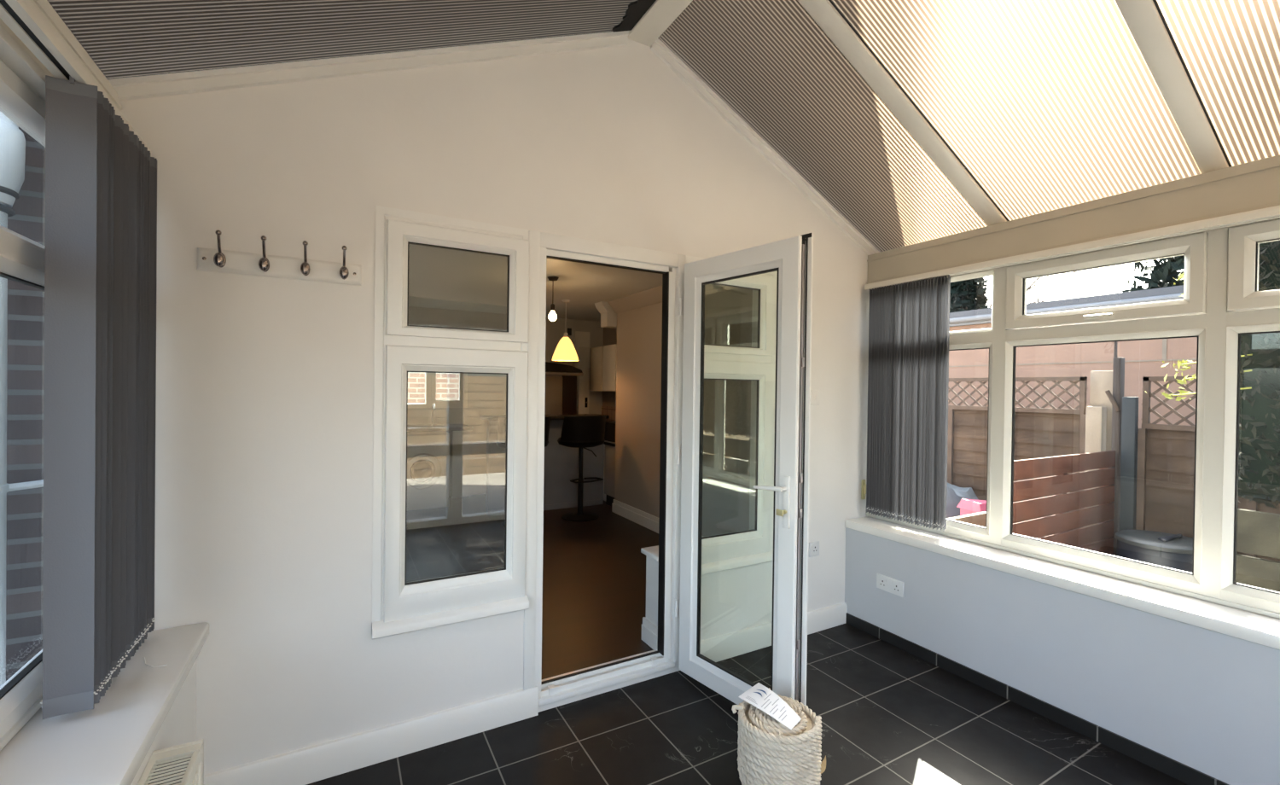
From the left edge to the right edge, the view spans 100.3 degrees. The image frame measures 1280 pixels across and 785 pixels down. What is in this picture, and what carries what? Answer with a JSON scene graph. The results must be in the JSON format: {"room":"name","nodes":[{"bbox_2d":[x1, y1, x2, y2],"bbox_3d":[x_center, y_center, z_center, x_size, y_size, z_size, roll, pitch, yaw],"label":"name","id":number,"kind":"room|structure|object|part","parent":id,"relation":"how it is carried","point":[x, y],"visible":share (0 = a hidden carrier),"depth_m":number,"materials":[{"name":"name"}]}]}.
{"room":"sunroom","nodes":[
{"label":"sunroom","id":0,"kind":"room"},
{"bbox_2d":[130,659,196,784],"bbox_3d":[-0.774,1.181,0.190,0.295,0.615,3.660,1,0,-29],"label":"wall","id":1,"kind":"structure","parent":0,"point":[178,727],"depth_m":1.67,"materials":[{"name":"paint"}]},
{"bbox_2d":[0,59,45,750],"bbox_3d":[-0.850,0.043,0.131,0.122,1.551,3.660,1,0,-29],"label":"window","id":2,"kind":"structure","parent":1,"relation":"in","point":[21,258],"depth_m":1.29,"materials":[{"name":"plastic"}]},
{"bbox_2d":[0,622,209,784],"bbox_3d":[-0.767,0.847,0.200,0.352,0.053,3.639,1,0,-29],"label":"windowsill","id":3,"kind":"structure","parent":1,"relation":"on","point":[107,743],"depth_m":1.28,"materials":[{"name":"white plastic"}]},
{"bbox_2d":[143,657,167,667],"bbox_3d":[-1.442,0.798,1.577,0.112,0.004,0.023,1,0,21],"label":"blind cord","id":4,"kind":"object","parent":3,"relation":"on","point":[143,657],"visible":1,"depth_m":1.56,"materials":[{"name":"white fabric"}]},
{"bbox_2d":[136,738,203,784],"bbox_3d":[-0.893,1.223,0.816,0.110,0.519,1.572,1,0,-29],"label":"radiator","id":5,"kind":"object","parent":1,"relation":"attached to","point":[182,764],"visible":1,"depth_m":1.39,"materials":[{"name":"white metal"}]},
{"bbox_2d":[407,372,459,403],"bbox_3d":[-3.400,0.445,8.077,8.000,2.100,0.200,1,0,-29],"label":"wall","id":6,"kind":"structure","parent":0,"point":[447,384],"depth_m":8.13,"materials":[{"name":"brick"}]},
{"bbox_2d":[5,38,869,776],"bbox_3d":[-1.373,-1.583,2.038,7.580,6.300,0.220,1,0,-29],"label":"wall","id":7,"kind":"structure","parent":0,"point":[264,404],"depth_m":2.05,"materials":[{"name":"paint"}]},
{"bbox_2d":[0,111,43,686],"bbox_3d":[-1.881,-1.236,1.547,0.184,5.600,0.244,1,0,0],"label":"pipe","id":8,"kind":"object","parent":7,"relation":"attached to","point":[12,139],"visible":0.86,"depth_m":1.55,"materials":[{"name":"white plastic"}]},
{"bbox_2d":[197,229,361,285],"bbox_3d":[-1.288,-0.485,1.932,0.502,0.132,0.081,1,0,-29],"label":"coat rack","id":9,"kind":"object","parent":7,"relation":"attached to","point":[208,259],"visible":1,"depth_m":1.94,"materials":[{"name":"white paint"}]},
{"bbox_2d":[203,686,538,784],"bbox_3d":[-0.995,1.407,2.158,1.203,0.129,0.022,1,0,-29],"label":"baseboard","id":10,"kind":"structure","parent":7,"relation":"attached to","point":[321,761],"depth_m":2.13,"materials":[{"name":"white paint"}]},
{"bbox_2d":[371,205,529,639],"bbox_3d":[-0.816,0.120,2.366,0.701,1.713,0.298,1,0,-29],"label":"window","id":11,"kind":"structure","parent":7,"relation":"in","point":[399,606],"depth_m":2.21,"materials":[{"name":"plastic"}]},
{"bbox_3d":[-0.781,0.940,2.256,0.627,0.057,0.050,1,0,-29],"label":"sill","id":12,"kind":"part","parent":11,"relation":"part of","materials":[{"name":"white paint"}]},
{"bbox_3d":[-0.774,0.367,2.287,0.578,1.108,0.060,1,0,-29],"label":"sash","id":13,"kind":"part","parent":11,"relation":"part of","materials":[{"name":"plastic"}]},
{"bbox_3d":[-0.764,-0.456,2.281,0.578,0.458,0.060,1,0,-29],"label":"sash","id":14,"kind":"part","parent":11,"relation":"part of","materials":[{"name":"plastic"}]},
{"bbox_2d":[641,616,657,650],"bbox_3d":[0.593,1.331,3.239,1.250,0.125,0.162,1,0,-29],"label":"baseboard reveal","id":15,"kind":"structure","parent":7,"relation":"attached to","point":[649,631],"depth_m":2.92,"materials":[{"name":"white paint"}]},
{"bbox_2d":[523,230,813,706],"bbox_3d":[0.119,0.367,2.604,1.286,2.186,0.596,1,0,8],"label":"door","id":16,"kind":"structure","parent":7,"relation":"in","point":[683,333],"depth_m":2.46,"materials":[{"name":"plastic"}]},
{"bbox_3d":[-0.160,0.359,2.654,0.854,2.178,0.074,1,0,-29],"label":"frame","id":17,"kind":"part","parent":16,"relation":"part of","materials":[{"name":"plastic"}]},
{"bbox_3d":[0.561,0.464,2.300,0.160,0.222,0.058,1,1,42],"label":"handle","id":18,"kind":"part","parent":16,"relation":"part of","materials":[{"name":"plastic"}]},
{"bbox_2d":[640,255,777,575],"bbox_3d":[0.431,0.131,3.068,0.789,1.713,0.298,1,0,-29],"label":"window","id":19,"kind":"structure","parent":7,"relation":"in","point":[736,549],"depth_m":3.09,"materials":[{"name":"plastic"}]},
{"bbox_3d":[0.388,0.893,3.122,0.779,0.028,0.181,1,0,-29],"label":"sill","id":20,"kind":"part","parent":19,"relation":"part of","materials":[{"name":"white paint"}]},
{"bbox_3d":[0.498,0.133,3.023,0.655,1.713,0.070,1,0,-29],"label":"frame","id":21,"kind":"part","parent":19,"relation":"part of","materials":[{"name":"plastic"}]},
{"bbox_3d":[0.526,0.951,2.991,0.685,0.057,0.050,1,0,-29],"label":"sill","id":22,"kind":"part","parent":19,"relation":"part of","materials":[{"name":"white paint"}]},
{"bbox_3d":[0.503,0.378,3.006,0.580,1.108,0.060,1,0,-29],"label":"sash","id":23,"kind":"part","parent":19,"relation":"part of","materials":[{"name":"plastic"}]},
{"bbox_3d":[0.514,-0.445,2.999,0.580,0.458,0.060,1,0,-29],"label":"sash","id":24,"kind":"part","parent":19,"relation":"part of","materials":[{"name":"plastic"}]},
{"bbox_2d":[699,602,847,662],"bbox_3d":[0.779,1.422,3.155,1.274,0.129,0.022,1,0,-29],"label":"baseboard","id":25,"kind":"structure","parent":7,"relation":"attached to","point":[732,644],"depth_m":3.08,"materials":[{"name":"white paint"}]},
{"bbox_2d":[808,541,819,557],"bbox_3d":[1.082,0.973,3.323,0.085,0.090,0.014,1,0,-29],"label":"socket","id":26,"kind":"object","parent":7,"relation":"attached to","point":[813,549],"visible":0.98,"depth_m":3.32,"materials":[{"name":"white plastic"}]},
{"bbox_2d":[861,479,866,499],"bbox_3d":[1.484,0.643,3.536,0.028,0.130,0.028,1,0,-29],"label":"holder","id":27,"kind":"object","parent":7,"relation":"attached to","point":[864,485],"visible":0.96,"depth_m":3.53,"materials":[{"name":"gold metal"}]},
{"bbox_2d":[407,306,603,496],"bbox_3d":[-2.680,0.210,6.700,5.100,2.530,0.100,1,0,-29],"label":"wall","id":28,"kind":"structure","parent":0,"point":[486,392],"depth_m":6.98,"materials":[{"name":"beige paint"}]},
{"bbox_2d":[407,372,467,408],"bbox_3d":[-2.643,-0.220,6.680,0.940,0.830,0.080,1,0,-29],"label":"window","id":29,"kind":"structure","parent":28,"relation":"in","point":[430,395],"depth_m":6.71,"materials":[{"name":"plastic"}]},
{"bbox_2d":[545,316,583,375],"bbox_3d":[-1.261,-0.627,7.158,0.910,0.785,0.450,1,0,-29],"label":"hood","id":30,"kind":"object","parent":28,"relation":"attached to","point":[551,369],"visible":0.39,"depth_m":7.11,"materials":[{"name":"black"}]},
{"bbox_2d":[567,327,571,335],"bbox_3d":[-0.998,-0.860,7.561,0.060,0.100,0.020,1,0,-29],"label":"box","id":31,"kind":"object","parent":28,"relation":"attached to","point":[569,330],"visible":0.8,"depth_m":7.55,"materials":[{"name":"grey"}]},
{"bbox_2d":[573,331,589,413],"bbox_3d":[-0.831,0.237,7.623,0.230,2.210,0.103,1,0,-29],"label":"door","id":32,"kind":"structure","parent":28,"relation":"in","point":[581,340],"depth_m":7.61,"materials":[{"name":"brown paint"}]},
{"bbox_2d":[406,494,658,679],"bbox_3d":[-1.553,1.430,4.676,5.100,0.150,4.765,1,0,-29],"label":"floor","id":33,"kind":"structure","parent":0,"point":[594,572],"depth_m":4.23,"materials":[{"name":"brown wood"}]},
{"bbox_2d":[406,430,450,511],"bbox_3d":[-2.609,0.899,6.317,0.600,0.860,0.615,1,0,-29],"label":"washing machine","id":34,"kind":"object","parent":33,"relation":"on","point":[427,452],"visible":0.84,"depth_m":6.10,"materials":[{"name":"silver metal"}]},
{"bbox_3d":[-2.468,0.892,6.066,0.270,0.270,0.030,1,0,-29],"label":"door glass","id":35,"kind":"part","parent":34,"relation":"part of","materials":[{"name":"clear glass"}]},
{"bbox_3d":[-2.469,0.547,6.074,0.560,0.110,0.010,1,0,-29],"label":"control panel","id":36,"kind":"part","parent":34,"relation":"part of","materials":[{"name":"white plastic"}]},
{"bbox_2d":[407,403,472,497],"bbox_3d":[-3.252,0.678,5.955,2.580,1.090,0.630,1,0,-29],"label":"countertop","id":37,"kind":"structure","parent":33,"relation":"on","point":[460,433],"depth_m":6.30,"materials":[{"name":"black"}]},
{"bbox_2d":[430,403,435,424],"bbox_3d":[-2.515,0.268,6.508,0.024,0.260,0.180,1,0,-29],"label":"tap","id":38,"kind":"object","parent":37,"relation":"on","point":[433,405],"depth_m":6.57,"materials":[{"name":"silver metal"}]},
{"bbox_2d":[407,423,472,431],"bbox_3d":[-3.249,0.413,5.953,2.580,0.040,0.630,1,0,-29],"label":"countertop","id":39,"kind":"structure","parent":37,"relation":"on","point":[420,427],"depth_m":6.22,"materials":[{"name":"beige"}]},
{"bbox_2d":[480,413,609,516],"bbox_3d":[-1.091,0.807,6.191,1.420,1.085,0.400,1,0,-29],"label":"breakfast bar","id":40,"kind":"object","parent":33,"relation":"on","point":[561,466],"visible":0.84,"depth_m":6.18,"materials":[{"name":"black"}]},
{"bbox_2d":[544,375,576,414],"bbox_3d":[-1.257,0.555,7.224,0.700,1.570,0.370,1,0,-29],"label":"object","id":41,"kind":"object","parent":33,"relation":"on","point":[561,391],"visible":0.2,"depth_m":7.12,"materials":[{"name":"black wood"}]},
{"bbox_3d":[-1.039,0.557,7.346,0.200,1.570,0.370,1,0,-29],"label":"panel","id":42,"kind":"part","parent":41,"relation":"part of","materials":[{"name":"black wood"}]},
{"bbox_2d":[557,415,606,521],"bbox_3d":[-0.639,0.803,5.818,0.536,1.110,0.490,0,1,-38],"label":"bar stool","id":43,"kind":"object","parent":33,"relation":"on","point":[580,433],"visible":1,"depth_m":5.64,"materials":[{"name":"black leather"}]},
{"bbox_3d":[-0.640,0.538,5.821,0.536,0.090,0.477,0,1,-38],"label":"seat","id":44,"kind":"part","parent":43,"relation":"part of","materials":[{"name":"black leather"}]},
{"bbox_3d":[-0.561,0.385,5.721,0.528,0.270,0.252,0,1,-38],"label":"backrest","id":45,"kind":"part","parent":43,"relation":"part of","materials":[{"name":"black leather"}]},
{"bbox_2d":[603,419,613,500],"bbox_3d":[-0.504,0.875,7.222,0.495,0.950,1.120,1,0,-29],"label":"countertop","id":46,"kind":"structure","parent":33,"relation":"on","point":[604,495],"depth_m":6.71,"materials":[{"name":"black"}]},
{"bbox_2d":[603,421,615,506],"bbox_3d":[-0.116,0.861,6.431,0.583,1.000,0.400,1,0,-29],"label":"base unit","id":47,"kind":"object","parent":33,"relation":"on","point":[609,462],"visible":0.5,"depth_m":6.35,"materials":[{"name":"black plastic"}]},
{"bbox_2d":[603,421,615,447],"bbox_3d":[-0.099,0.496,6.435,0.555,0.270,0.400,1,0,-29],"label":"oven","id":48,"kind":"object","parent":47,"relation":"in","point":[609,437],"depth_m":6.33,"materials":[{"name":"black metal"}]},
{"bbox_2d":[408,244,662,321],"bbox_3d":[-1.555,-1.076,4.720,5.100,0.100,4.620,1,0,-29],"label":"ceiling","id":49,"kind":"structure","parent":0,"point":[439,278],"depth_m":4.98,"materials":[{"name":"white paint"}]},
{"bbox_2d":[547,276,558,320],"bbox_3d":[-0.769,-0.823,4.718,0.100,0.385,0.100,1,0,-29],"label":"pendant bulb","id":50,"kind":"object","parent":49,"relation":"hanging from","point":[552,316],"visible":1,"depth_m":4.70,"materials":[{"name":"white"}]},
{"bbox_3d":[-0.771,-0.675,4.719,0.074,0.090,0.074,1,0,-29],"label":"bulb","id":51,"kind":"part","parent":50,"relation":"part of","materials":[{"name":"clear glass"}]},
{"bbox_2d":[552,299,578,360],"bbox_3d":[-0.828,-0.690,5.950,0.300,0.670,0.300,1,0,-29],"label":"pendant lamp","id":52,"kind":"object","parent":49,"relation":"hanging from","point":[565,350],"visible":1,"depth_m":5.87,"materials":[{"name":"yellow glass"}]},
{"bbox_3d":[-0.830,-0.485,5.951,0.300,0.260,0.300,1,0,-29],"label":"lamp shade","id":53,"kind":"part","parent":52,"relation":"part of","materials":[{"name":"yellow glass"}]},
{"bbox_2d":[602,327,616,407],"bbox_3d":[-0.290,0.239,7.040,0.600,2.530,1.850,1,0,-29],"label":"wall","id":54,"kind":"structure","parent":0,"point":[609,334],"depth_m":7.64,"materials":[{"name":"beige paint"}]},
{"bbox_2d":[590,343,616,391],"bbox_3d":[-0.225,-0.309,6.885,0.357,0.590,1.230,1,0,-29],"label":"upper cabinet","id":55,"kind":"object","parent":54,"relation":"attached to","point":[602,358],"visible":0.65,"depth_m":6.96,"materials":[{"name":"beige wood"}]},
{"bbox_3d":[-0.580,-0.316,7.173,0.020,0.586,0.374,1,0,-29],"label":"cabinet door","id":56,"kind":"part","parent":55,"relation":"part of","materials":[{"name":"beige wood"}]},
{"bbox_3d":[-0.389,-0.311,6.833,0.020,0.586,0.374,1,0,-29],"label":"cabinet door","id":57,"kind":"part","parent":55,"relation":"part of","materials":[{"name":"beige wood"}]},
{"bbox_2d":[601,406,616,421],"bbox_3d":[-0.168,0.305,7.133,0.015,0.200,1.590,1,0,-29],"label":"backsplash","id":58,"kind":"structure","parent":54,"relation":"attached to","point":[608,410],"depth_m":7.58,"materials":[{"name":"tile"}]},
{"bbox_2d":[0,0,1279,284],"bbox_3d":[0.867,-1.275,1.049,4.040,1.163,3.711,1,0,-29],"label":"ceiling","id":59,"kind":"structure","parent":0,"point":[935,135],"depth_m":2.21,"materials":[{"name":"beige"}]},
{"bbox_2d":[0,0,157,719],"bbox_3d":[-0.822,0.010,0.304,0.096,1.570,3.335,1,0,-29],"label":"vertical blind","id":60,"kind":"object","parent":59,"relation":"hanging from","point":[101,244],"visible":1,"depth_m":1.31,"materials":[{"name":"grey fabric"}]},
{"bbox_3d":[-1.467,0.746,1.533,0.005,0.021,0.495,1,0,-29],"label":"bead chain","id":61,"kind":"part","parent":60,"relation":"part of","materials":[{"name":"white plastic"}]},
{"bbox_3d":[-0.716,-1.373,1.846,2.060,0.869,0.765,1,0,-29],"label":"roof panel","id":62,"kind":"part","parent":59,"relation":"part of","materials":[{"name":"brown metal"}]},
{"bbox_3d":[-0.887,-1.359,2.170,1.880,0.859,0.035,1,0,-29],"label":"gable trim","id":63,"kind":"part","parent":59,"relation":"part of","materials":[{"name":"white paint"}]},
{"bbox_3d":[0.856,-1.324,3.151,1.840,0.958,0.035,1,0,-29],"label":"gable trim","id":64,"kind":"part","parent":59,"relation":"part of","materials":[{"name":"white paint"}]},
{"bbox_3d":[1.044,-1.339,2.836,1.980,0.956,0.765,1,0,-29],"label":"roof panel","id":65,"kind":"part","parent":59,"relation":"part of","materials":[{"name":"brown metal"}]},
{"bbox_3d":[1.439,-1.329,2.135,1.980,0.956,0.825,1,0,-29],"label":"roof panel","id":66,"kind":"part","parent":59,"relation":"part of","materials":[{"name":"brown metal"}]},
{"bbox_3d":[1.841,-1.318,1.420,1.980,0.956,0.825,1,0,-29],"label":"roof panel","id":67,"kind":"part","parent":59,"relation":"part of","materials":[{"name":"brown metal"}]},
{"bbox_2d":[645,555,658,627],"bbox_3d":[0.110,1.175,2.954,0.094,0.540,0.148,1,0,-29],"label":"wall reveal","id":68,"kind":"structure","parent":0,"point":[652,566],"depth_m":2.94,"materials":[{"name":"white paint"}]},
{"bbox_2d":[614,285,752,536],"bbox_3d":[0.492,0.240,4.875,0.159,2.480,2.850,1,0,-29],"label":"wall","id":69,"kind":"structure","parent":0,"point":[728,310],"depth_m":4.59,"materials":[{"name":"beige"}]},
{"bbox_2d":[594,301,616,328],"bbox_3d":[-0.367,-0.885,6.123,0.250,0.270,0.185,1,0,-29],"label":"trim","id":70,"kind":"structure","parent":69,"relation":"attached to","point":[608,317],"depth_m":6.05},
{"bbox_2d":[611,499,703,536],"bbox_3d":[0.390,1.307,4.857,0.019,0.145,2.850,1,0,-29],"label":"baseboard","id":71,"kind":"structure","parent":69,"relation":"attached to","point":[648,520],"depth_m":5.60,"materials":[{"name":"white paint"}]},
{"bbox_2d":[608,284,725,314],"bbox_3d":[0.382,-0.939,4.813,0.111,0.125,2.880,1,0,-29],"label":"crown molding","id":72,"kind":"structure","parent":69,"relation":"attached to","point":[652,296],"depth_m":5.47,"materials":[{"name":"beige"}]},
{"bbox_2d":[306,622,1188,784],"bbox_3d":[0.752,1.531,1.168,3.920,0.060,3.860,1,0,-29],"label":"floor","id":73,"kind":"structure","parent":0,"point":[890,715],"depth_m":2.30,"materials":[{"name":"tile"}]},
{"bbox_2d":[731,687,822,784],"bbox_3d":[0.521,1.331,2.003,0.307,0.323,0.307,1,1,43],"label":"doorstop","id":74,"kind":"object","parent":73,"relation":"on","point":[770,753],"visible":0.8,"depth_m":1.90,"materials":[{"name":"fabric"}]},
{"bbox_2d":[738,682,801,729],"bbox_3d":[0.488,1.187,2.029,0.144,0.024,0.271,1,0,-29],"label":"leaflet","id":75,"kind":"object","parent":74,"relation":"on","point":[759,695],"visible":1,"depth_m":2.02,"materials":[{"name":"white paper"}]},
{"bbox_2d":[820,755,826,773],"bbox_3d":[0.726,1.483,2.128,0.095,0.018,0.050,1,0,-29],"label":"scrap","id":76,"kind":"object","parent":73,"relation":"on","point":[823,768],"visible":0.61,"depth_m":2.13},
{"bbox_2d":[844,527,1279,784],"bbox_3d":[2.372,1.209,1.960,0.324,0.615,3.660,1,0,-29],"label":"wall","id":77,"kind":"structure","parent":0,"point":[1207,701],"depth_m":2.33,"materials":[{"name":"paint"}]},
{"bbox_2d":[876,573,904,597],"bbox_3d":[1.490,1.148,3.186,0.014,0.088,0.177,1,0,-29],"label":"double socket","id":78,"kind":"object","parent":77,"relation":"attached to","point":[887,584],"visible":1,"depth_m":3.18,"materials":[{"name":"white plastic"}]},
{"bbox_2d":[845,612,1229,784],"bbox_3d":[2.168,1.481,1.981,0.012,0.066,3.390,1,0,-29],"label":"baseboard","id":79,"kind":"structure","parent":77,"relation":"attached to","point":[1189,776],"depth_m":2.46,"materials":[{"name":"stone"}]},
{"bbox_2d":[845,516,1279,650],"bbox_3d":[2.349,0.875,1.953,0.298,0.053,3.639,1,0,-29],"label":"windowsill","id":80,"kind":"structure","parent":77,"relation":"on","point":[1253,627],"depth_m":2.36,"materials":[{"name":"white plastic"}]},
{"bbox_2d":[866,217,1279,618],"bbox_3d":[2.434,0.073,1.978,0.122,1.551,3.660,1,0,-29],"label":"window","id":81,"kind":"structure","parent":77,"relation":"in","point":[1222,302],"depth_m":2.24,"materials":[{"name":"plastic"}]},
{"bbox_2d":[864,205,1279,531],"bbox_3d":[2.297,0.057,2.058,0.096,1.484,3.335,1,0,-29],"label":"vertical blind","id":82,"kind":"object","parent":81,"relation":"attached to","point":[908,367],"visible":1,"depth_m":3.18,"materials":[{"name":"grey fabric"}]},
{"bbox_3d":[1.584,0.749,3.224,0.007,0.021,0.508,1,0,-30],"label":"bead chain","id":83,"kind":"part","parent":82,"relation":"part of","materials":[{"name":"white plastic"}]},
{"bbox_3d":[2.111,-0.353,2.467,0.032,0.018,0.115,1,0,-29],"label":"vent handle","id":84,"kind":"part","parent":81,"relation":"part of","materials":[{"name":"plastic"}]},
{"bbox_3d":[2.142,-0.494,2.514,0.066,0.330,0.747,1,0,-29],"label":"vent sash","id":85,"kind":"part","parent":81,"relation":"part of","materials":[{"name":"plastic"}]},
{"bbox_3d":[2.539,-0.483,1.808,0.066,0.330,0.747,1,0,-29],"label":"vent sash","id":86,"kind":"part","parent":81,"relation":"part of","materials":[{"name":"plastic"}]},
{"label":"outside","id":87,"kind":"structure","parent":0,"visible":0},
{"bbox_3d":[3.205,1.700,-3.685,30.000,0.060,14.390,1,0,-29],"label":"ground","id":88,"kind":"structure","parent":87,"visible":0},
{"bbox_2d":[946,511,1036,527],"bbox_3d":[2.498,1.244,3.953,1.550,0.720,0.090,1,0,-29],"label":"rail","id":89,"kind":"object","parent":88,"relation":"on","point":[979,519],"visible":0.09,"depth_m":3.85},
{"bbox_2d":[1012,450,1115,554],"bbox_3d":[3.034,1.034,3.890,1.680,1.155,0.080,1,0,-29],"label":"fence","id":90,"kind":"object","parent":88,"relation":"on","point":[1059,524],"visible":0.51,"depth_m":3.89,"materials":[{"name":"brown wood"}]},
{"bbox_3d":[3.090,1.046,3.935,0.060,1.130,0.057,1,0,-29],"label":"post","id":91,"kind":"part","parent":90,"relation":"part of","materials":[{"name":"red wood"}]},
{"bbox_3d":[3.735,1.052,4.298,0.060,1.130,0.057,1,0,-29],"label":"post","id":92,"kind":"part","parent":90,"relation":"part of","materials":[{"name":"red wood"}]},
{"bbox_2d":[1083,406,1106,545],"bbox_3d":[3.801,0.867,4.468,0.100,1.500,0.110,1,0,-29],"label":"concrete post","id":93,"kind":"object","parent":88,"relation":"on","point":[1096,416],"visible":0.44,"depth_m":4.43,"materials":[{"name":"beige concrete"}]},
{"bbox_2d":[1089,370,1112,451],"bbox_3d":[3.894,0.718,4.489,0.050,1.800,0.190,1,0,-29],"label":"gate post","id":94,"kind":"object","parent":88,"relation":"on","point":[1101,381],"visible":0.24,"depth_m":4.47,"materials":[{"name":"concrete"}]},
{"bbox_2d":[1105,341,1124,555],"bbox_3d":[3.839,0.538,4.330,0.114,2.160,0.108,1,0,-29],"label":"fence post","id":95,"kind":"object","parent":88,"relation":"on","point":[1119,363],"visible":0.59,"depth_m":4.30,"materials":[{"name":"grey wood"}]},
{"bbox_2d":[1119,396,1138,530],"bbox_3d":[3.866,0.827,4.231,0.060,1.585,0.084,1,0,-29],"label":"fence post","id":96,"kind":"object","parent":88,"relation":"on","point":[1130,404],"visible":0.56,"depth_m":4.21,"materials":[{"name":"grey stone"}]},
{"bbox_2d":[1114,529,1192,572],"bbox_3d":[3.651,1.302,3.748,0.490,0.637,0.490,1,0,-29],"label":"storage container","id":97,"kind":"object","parent":88,"relation":"on","point":[1170,550],"visible":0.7,"depth_m":3.64,"materials":[{"name":"grey plastic"}]},
{"bbox_3d":[3.655,1.040,3.746,0.490,0.050,0.490,1,0,-29],"label":"lid","id":98,"kind":"part","parent":97,"relation":"part of","materials":[{"name":"grey"}]},
{"bbox_3d":[3.694,1.003,3.709,0.293,0.039,0.061,1,0,-24],"label":"lid handle","id":99,"kind":"part","parent":97,"relation":"part of","materials":[{"name":"grey plastic"}]},
{"bbox_2d":[1135,376,1279,561],"bbox_3d":[4.233,0.756,3.694,0.052,1.745,1.214,1,0,-29],"label":"fence","id":100,"kind":"object","parent":88,"relation":"on","point":[1166,452],"visible":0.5,"depth_m":4.08,"materials":[{"name":"brown wood"}]},
{"bbox_3d":[4.245,0.072,3.691,0.040,0.377,1.170,1,0,-29],"label":"trellis frame","id":101,"kind":"part","parent":100,"relation":"part of","materials":[{"name":"brown wood"}]},
{"bbox_2d":[1145,240,1279,508],"bbox_3d":[4.483,-0.656,1.930,1.003,2.667,3.787,1,0,-29],"label":"tree","id":102,"kind":"object","parent":88,"relation":"on","point":[1259,461],"visible":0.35,"depth_m":3.04,"materials":[{"name":"green plant"}]},
{"bbox_2d":[1235,500,1279,592],"bbox_3d":[4.083,1.132,1.515,0.080,1.020,3.410,1,0,-29],"label":"edging","id":103,"kind":"object","parent":88,"relation":"on","point":[1258,532],"visible":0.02,"depth_m":2.85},
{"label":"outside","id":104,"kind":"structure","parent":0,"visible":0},
{"bbox_3d":[4.499,1.600,11.956,12.410,0.060,11.610,1,0,-29],"label":"ground","id":105,"kind":"structure","parent":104,"visible":0},
{"bbox_2d":[946,482,978,517],"bbox_3d":[2.667,1.162,5.297,0.860,0.867,1.350,1,0,-29],"label":"tarpaulin","id":106,"kind":"object","parent":105,"relation":"on","point":[955,494],"visible":0.06,"depth_m":4.85,"materials":[{"name":"plastic"}]},
{"bbox_2d":[949,277,989,312],"bbox_3d":[6.645,-1.170,11.023,1.718,5.550,1.882,1,0,-29],"label":"conifer tree","id":107,"kind":"object","parent":105,"relation":"on","point":[966,294],"visible":0.15,"depth_m":10.76,"materials":[{"name":"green plant"}]},
{"bbox_2d":[956,498,986,516],"bbox_3d":[2.873,1.249,4.514,0.414,0.710,0.220,1,0,-29],"label":"pink plastic cover","id":108,"kind":"object","parent":105,"relation":"on","point":[967,506],"visible":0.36,"depth_m":4.42,"materials":[{"name":"pink plastic"}]},
{"bbox_2d":[947,376,1087,546],"bbox_3d":[3.352,0.730,5.281,0.052,1.750,1.744,1,0,-29],"label":"fence","id":109,"kind":"object","parent":105,"relation":"on","point":[1041,432],"visible":0.38,"depth_m":4.96,"materials":[{"name":"brown wood"}]},
{"bbox_3d":[3.365,0.000,5.277,0.040,0.290,1.700,1,0,-29],"label":"trellis frame","id":110,"kind":"part","parent":109,"relation":"part of","materials":[{"name":"brown wood"}]},
{"bbox_2d":[977,271,1097,308],"bbox_3d":[8.377,-0.997,12.556,3.676,5.262,2.633,1,0,19],"label":"bare tree","id":111,"kind":"object","parent":105,"relation":"on","point":[1031,286],"visible":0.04,"depth_m":12.18,"materials":[{"name":"brown plant"}]},
{"bbox_2d":[948,285,1197,428],"bbox_3d":[4.954,0.287,7.724,2.388,2.640,7.700,1,0,-29],"label":"neighbouring building","id":112,"kind":"structure","parent":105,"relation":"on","point":[1145,357],"depth_m":5.78,"materials":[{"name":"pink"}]},
{"bbox_2d":[1116,255,1184,292],"bbox_3d":[8.658,-1.732,8.248,2.269,6.768,2.254,1,0,-9],"label":"conifer tree","id":113,"kind":"object","parent":105,"relation":"on","point":[1161,275],"visible":0.02,"depth_m":8.42,"materials":[{"name":"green plant"}]}
]}

